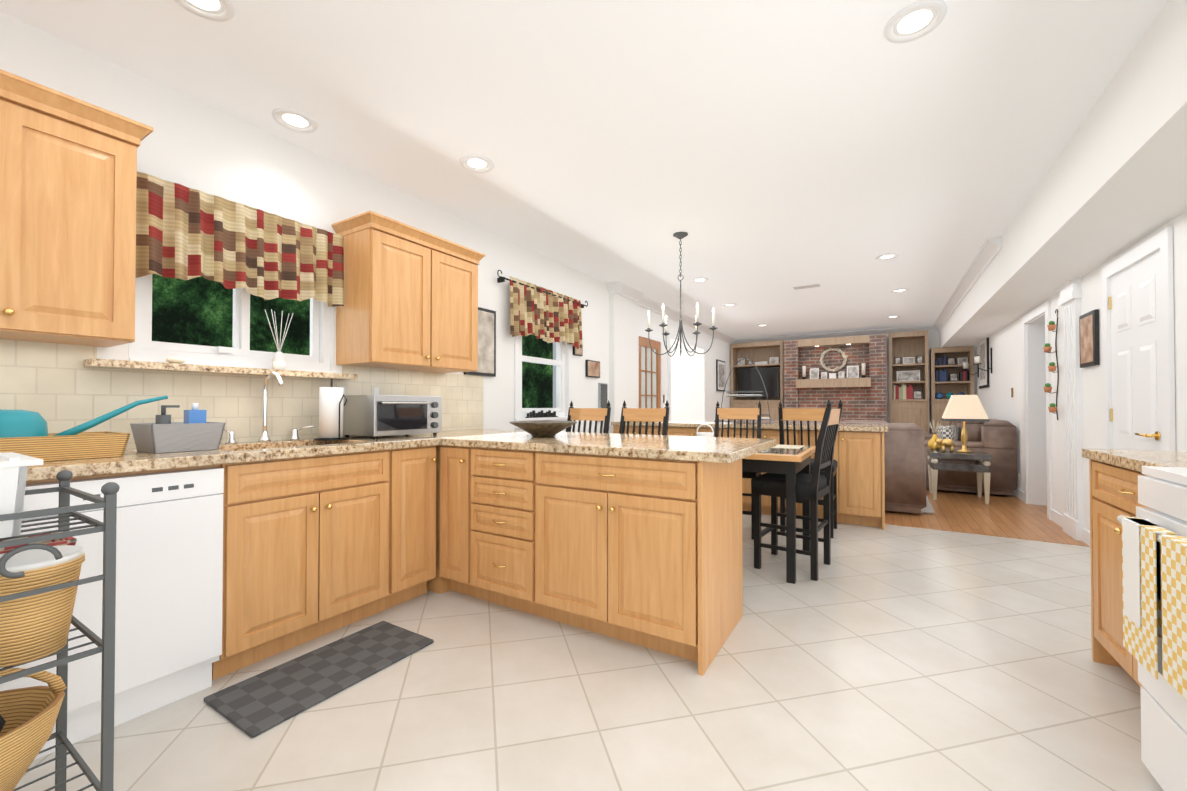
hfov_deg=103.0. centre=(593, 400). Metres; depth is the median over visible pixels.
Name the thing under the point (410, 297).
upper cabinet
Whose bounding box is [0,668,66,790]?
basket
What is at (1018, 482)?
air vent
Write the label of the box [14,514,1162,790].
floor
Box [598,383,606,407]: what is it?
decor
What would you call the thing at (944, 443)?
elephant figurine
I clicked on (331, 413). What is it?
paper towel holder
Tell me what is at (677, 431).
base cabinet
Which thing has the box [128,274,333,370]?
window
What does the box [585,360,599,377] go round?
picture
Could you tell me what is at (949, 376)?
bookshelf
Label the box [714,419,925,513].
sofa
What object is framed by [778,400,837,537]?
chair
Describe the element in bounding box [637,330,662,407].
door frame
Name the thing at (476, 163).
recessed light
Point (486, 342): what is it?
art
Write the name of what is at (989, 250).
crown molding
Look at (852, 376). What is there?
brick fireplace
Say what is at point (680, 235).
chandelier
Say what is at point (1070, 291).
pilaster
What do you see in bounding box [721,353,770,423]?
plate stand
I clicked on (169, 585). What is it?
dishwasher
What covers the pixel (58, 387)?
backsplash
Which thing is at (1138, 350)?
door
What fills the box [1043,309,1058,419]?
rack
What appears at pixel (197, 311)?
foliage
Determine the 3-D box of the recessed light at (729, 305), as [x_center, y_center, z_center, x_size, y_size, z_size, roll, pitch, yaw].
[2.002,-1.409,6.948,0.204,0.010,0.204,0,-1,31]
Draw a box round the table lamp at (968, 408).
[941,395,988,452]
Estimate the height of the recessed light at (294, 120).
0.010 m
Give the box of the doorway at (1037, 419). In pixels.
[1022,300,1052,519]
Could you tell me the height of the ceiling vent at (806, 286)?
0.006 m
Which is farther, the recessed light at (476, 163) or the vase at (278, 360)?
the recessed light at (476, 163)
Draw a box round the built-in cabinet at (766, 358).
[730,340,783,420]
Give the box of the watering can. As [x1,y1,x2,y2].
[0,395,167,437]
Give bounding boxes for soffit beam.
[939,0,1186,347]
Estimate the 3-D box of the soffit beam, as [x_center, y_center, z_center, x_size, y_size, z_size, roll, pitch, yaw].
[3.425,-1.235,3.405,0.500,0.440,12.100,0,-1,31]
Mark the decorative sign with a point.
(533, 414)
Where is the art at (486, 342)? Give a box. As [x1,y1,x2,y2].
[464,307,495,376]
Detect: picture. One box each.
[573,347,582,355]
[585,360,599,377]
[716,359,724,390]
[979,337,989,388]
[1079,309,1099,367]
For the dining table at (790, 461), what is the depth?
2.99 m
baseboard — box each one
[1013,488,1023,501]
[1051,509,1061,526]
[1082,528,1089,545]
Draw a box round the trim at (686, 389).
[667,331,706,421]
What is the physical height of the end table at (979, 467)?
0.560 m
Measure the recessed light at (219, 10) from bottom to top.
0.010 m
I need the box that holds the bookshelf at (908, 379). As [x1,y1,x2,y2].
[889,330,928,432]
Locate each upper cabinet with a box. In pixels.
[0,81,143,346]
[332,211,484,372]
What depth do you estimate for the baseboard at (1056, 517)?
4.43 m
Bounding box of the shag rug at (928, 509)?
[921,496,934,513]
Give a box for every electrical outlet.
[336,383,347,395]
[371,385,380,394]
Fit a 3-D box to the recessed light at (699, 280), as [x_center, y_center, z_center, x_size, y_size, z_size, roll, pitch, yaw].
[1.257,-1.425,5.575,0.204,0.010,0.204,0,-1,31]
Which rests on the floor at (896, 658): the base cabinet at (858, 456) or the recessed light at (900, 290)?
the base cabinet at (858, 456)
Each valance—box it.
[136,172,343,306]
[497,270,587,348]
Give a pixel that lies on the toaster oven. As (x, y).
(375, 416)
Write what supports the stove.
on the floor at (896, 658)
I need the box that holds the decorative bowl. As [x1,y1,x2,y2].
[509,420,576,436]
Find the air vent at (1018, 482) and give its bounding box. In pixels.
[1017,472,1019,487]
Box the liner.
[0,532,76,553]
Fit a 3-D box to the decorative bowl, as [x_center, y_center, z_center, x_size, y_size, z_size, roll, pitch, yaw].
[-0.309,0.173,2.916,0.420,0.092,0.420,0,-1,31]
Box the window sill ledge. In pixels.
[83,358,567,420]
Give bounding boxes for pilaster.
[1056,278,1083,540]
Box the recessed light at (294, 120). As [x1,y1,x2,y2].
[272,108,317,132]
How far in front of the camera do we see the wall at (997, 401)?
4.20 m
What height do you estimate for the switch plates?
0.360 m
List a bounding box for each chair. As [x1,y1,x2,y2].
[566,400,610,432]
[619,400,669,434]
[714,401,761,539]
[751,399,842,580]
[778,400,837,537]
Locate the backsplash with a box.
[0,339,482,448]
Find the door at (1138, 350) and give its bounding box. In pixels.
[1101,226,1175,450]
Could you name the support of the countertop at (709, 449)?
on the base cabinet at (646, 552)
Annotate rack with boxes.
[0,470,119,790]
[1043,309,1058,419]
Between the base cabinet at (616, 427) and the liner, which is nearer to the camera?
the liner
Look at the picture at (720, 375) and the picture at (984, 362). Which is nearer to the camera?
the picture at (984, 362)
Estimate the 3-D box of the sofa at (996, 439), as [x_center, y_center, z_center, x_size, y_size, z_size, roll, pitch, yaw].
[5.219,0.689,6.799,0.940,0.930,2.130,0,-1,31]
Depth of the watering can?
1.60 m
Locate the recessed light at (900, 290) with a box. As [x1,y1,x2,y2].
[891,288,908,292]
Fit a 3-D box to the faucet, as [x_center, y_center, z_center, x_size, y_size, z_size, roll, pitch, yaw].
[-1.664,0.032,2.444,0.206,0.365,0.459,0,-1,31]
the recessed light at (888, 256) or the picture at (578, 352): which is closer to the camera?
the recessed light at (888, 256)
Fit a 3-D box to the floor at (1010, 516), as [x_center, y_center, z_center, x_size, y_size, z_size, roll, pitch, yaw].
[4.185,1.182,6.780,5.750,0.004,5.500,0,-1,31]
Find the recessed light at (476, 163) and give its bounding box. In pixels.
[460,154,493,172]
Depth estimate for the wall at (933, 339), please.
8.77 m
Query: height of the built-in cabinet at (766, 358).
2.470 m
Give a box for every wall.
[0,12,730,448]
[886,331,938,432]
[974,211,1186,530]
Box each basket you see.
[0,545,84,667]
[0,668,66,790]
[130,403,225,452]
[696,424,713,436]
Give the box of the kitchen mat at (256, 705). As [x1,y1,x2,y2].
[204,621,433,737]
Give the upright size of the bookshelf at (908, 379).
2.470 m
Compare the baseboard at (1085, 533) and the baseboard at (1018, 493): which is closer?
the baseboard at (1085, 533)
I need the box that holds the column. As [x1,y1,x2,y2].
[609,293,636,432]
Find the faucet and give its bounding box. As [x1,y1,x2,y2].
[224,372,315,443]
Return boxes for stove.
[1117,466,1186,790]
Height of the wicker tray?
0.085 m
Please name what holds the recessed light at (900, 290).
in the ceiling
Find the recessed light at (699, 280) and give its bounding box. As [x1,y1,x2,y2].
[691,277,708,282]
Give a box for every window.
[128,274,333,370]
[514,335,572,428]
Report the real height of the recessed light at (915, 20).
0.010 m
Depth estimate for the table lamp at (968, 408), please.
5.53 m
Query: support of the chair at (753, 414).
on the floor at (896, 658)
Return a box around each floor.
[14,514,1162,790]
[885,489,1089,546]
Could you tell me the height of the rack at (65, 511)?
0.928 m
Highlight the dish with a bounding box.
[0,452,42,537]
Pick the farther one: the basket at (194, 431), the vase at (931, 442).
the vase at (931, 442)
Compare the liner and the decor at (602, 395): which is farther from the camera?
the decor at (602, 395)
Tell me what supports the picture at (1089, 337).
attached to the wall at (997, 401)
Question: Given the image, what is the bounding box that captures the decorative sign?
[525,410,557,417]
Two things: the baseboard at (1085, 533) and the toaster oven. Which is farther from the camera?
the baseboard at (1085, 533)
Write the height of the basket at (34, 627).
0.218 m
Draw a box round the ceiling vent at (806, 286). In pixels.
[793,284,820,289]
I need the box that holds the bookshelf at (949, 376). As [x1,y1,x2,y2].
[929,346,973,433]
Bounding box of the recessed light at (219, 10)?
[174,0,234,21]
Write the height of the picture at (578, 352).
0.140 m
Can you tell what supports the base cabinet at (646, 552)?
on the floor at (896, 658)
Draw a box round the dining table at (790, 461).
[742,444,815,583]
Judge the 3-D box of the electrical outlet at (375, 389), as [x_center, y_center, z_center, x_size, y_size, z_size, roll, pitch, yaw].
[-1.424,-0.048,3.095,0.008,0.116,0.070,0,-1,31]
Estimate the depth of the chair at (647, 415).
3.80 m
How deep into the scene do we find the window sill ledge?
2.28 m
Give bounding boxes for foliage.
[152,274,552,407]
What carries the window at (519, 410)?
in the wall at (192, 142)
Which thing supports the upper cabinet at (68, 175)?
attached to the wall at (192, 142)
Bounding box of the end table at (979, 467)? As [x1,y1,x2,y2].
[927,449,991,503]
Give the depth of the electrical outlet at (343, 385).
2.91 m
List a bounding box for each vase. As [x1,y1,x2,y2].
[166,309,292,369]
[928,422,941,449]
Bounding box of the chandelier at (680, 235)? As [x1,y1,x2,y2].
[645,232,717,356]
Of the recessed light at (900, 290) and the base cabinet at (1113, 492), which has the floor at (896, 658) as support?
the base cabinet at (1113, 492)
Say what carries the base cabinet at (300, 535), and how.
on the floor at (896, 658)
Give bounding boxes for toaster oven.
[343,395,441,438]
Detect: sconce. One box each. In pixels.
[962,355,978,376]
[973,348,991,372]
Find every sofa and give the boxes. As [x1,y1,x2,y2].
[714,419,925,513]
[924,419,1016,495]
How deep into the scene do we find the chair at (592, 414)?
4.05 m
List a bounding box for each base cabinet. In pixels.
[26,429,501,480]
[162,451,377,679]
[378,445,445,611]
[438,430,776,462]
[446,446,469,595]
[470,447,545,617]
[546,452,742,675]
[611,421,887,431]
[613,425,672,434]
[673,427,732,437]
[733,428,807,515]
[810,430,884,529]
[1082,448,1186,686]
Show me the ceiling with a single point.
(768, 156)
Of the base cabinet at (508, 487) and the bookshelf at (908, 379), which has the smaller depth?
the base cabinet at (508, 487)
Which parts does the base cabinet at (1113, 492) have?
top of the right base cabinets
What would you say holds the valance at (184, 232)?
attached to the wall at (192, 142)
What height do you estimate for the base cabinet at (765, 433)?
0.880 m
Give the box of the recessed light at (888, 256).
[876,253,899,259]
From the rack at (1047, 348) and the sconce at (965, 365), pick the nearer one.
the rack at (1047, 348)
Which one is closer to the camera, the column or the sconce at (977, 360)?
the column
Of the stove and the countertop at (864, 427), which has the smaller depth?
the stove
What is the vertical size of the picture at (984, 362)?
0.840 m
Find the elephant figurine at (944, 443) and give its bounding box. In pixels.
[933,438,953,452]
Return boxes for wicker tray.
[0,431,129,461]
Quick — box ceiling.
[0,0,1167,338]
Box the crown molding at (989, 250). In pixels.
[605,236,1001,343]
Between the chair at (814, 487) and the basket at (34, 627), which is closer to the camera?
the basket at (34, 627)
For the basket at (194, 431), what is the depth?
1.95 m
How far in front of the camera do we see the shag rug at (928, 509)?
4.93 m
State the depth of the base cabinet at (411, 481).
2.62 m
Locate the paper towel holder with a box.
[314,379,347,440]
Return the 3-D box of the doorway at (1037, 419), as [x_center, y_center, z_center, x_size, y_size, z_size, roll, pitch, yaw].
[4.766,0.093,4.973,0.180,2.140,0.980,0,-1,31]
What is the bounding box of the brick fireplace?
[783,334,886,421]
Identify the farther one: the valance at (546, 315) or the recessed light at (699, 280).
the recessed light at (699, 280)
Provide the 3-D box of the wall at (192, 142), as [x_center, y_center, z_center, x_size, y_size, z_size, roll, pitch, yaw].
[-0.052,-0.131,5.516,0.150,2.600,12.100,0,-1,31]
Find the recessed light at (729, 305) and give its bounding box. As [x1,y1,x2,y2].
[723,303,736,306]
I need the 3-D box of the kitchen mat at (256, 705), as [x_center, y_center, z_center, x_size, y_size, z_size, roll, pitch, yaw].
[-1.105,1.121,1.990,0.385,0.016,0.750,0,-1,31]
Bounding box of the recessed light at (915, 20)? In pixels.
[883,0,946,42]
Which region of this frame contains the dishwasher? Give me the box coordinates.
[0,467,223,759]
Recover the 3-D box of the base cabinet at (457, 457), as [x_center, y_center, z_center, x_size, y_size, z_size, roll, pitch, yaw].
[-0.638,0.700,2.976,0.250,0.880,0.630,0,-1,31]
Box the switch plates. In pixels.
[663,388,1013,402]
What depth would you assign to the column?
5.91 m

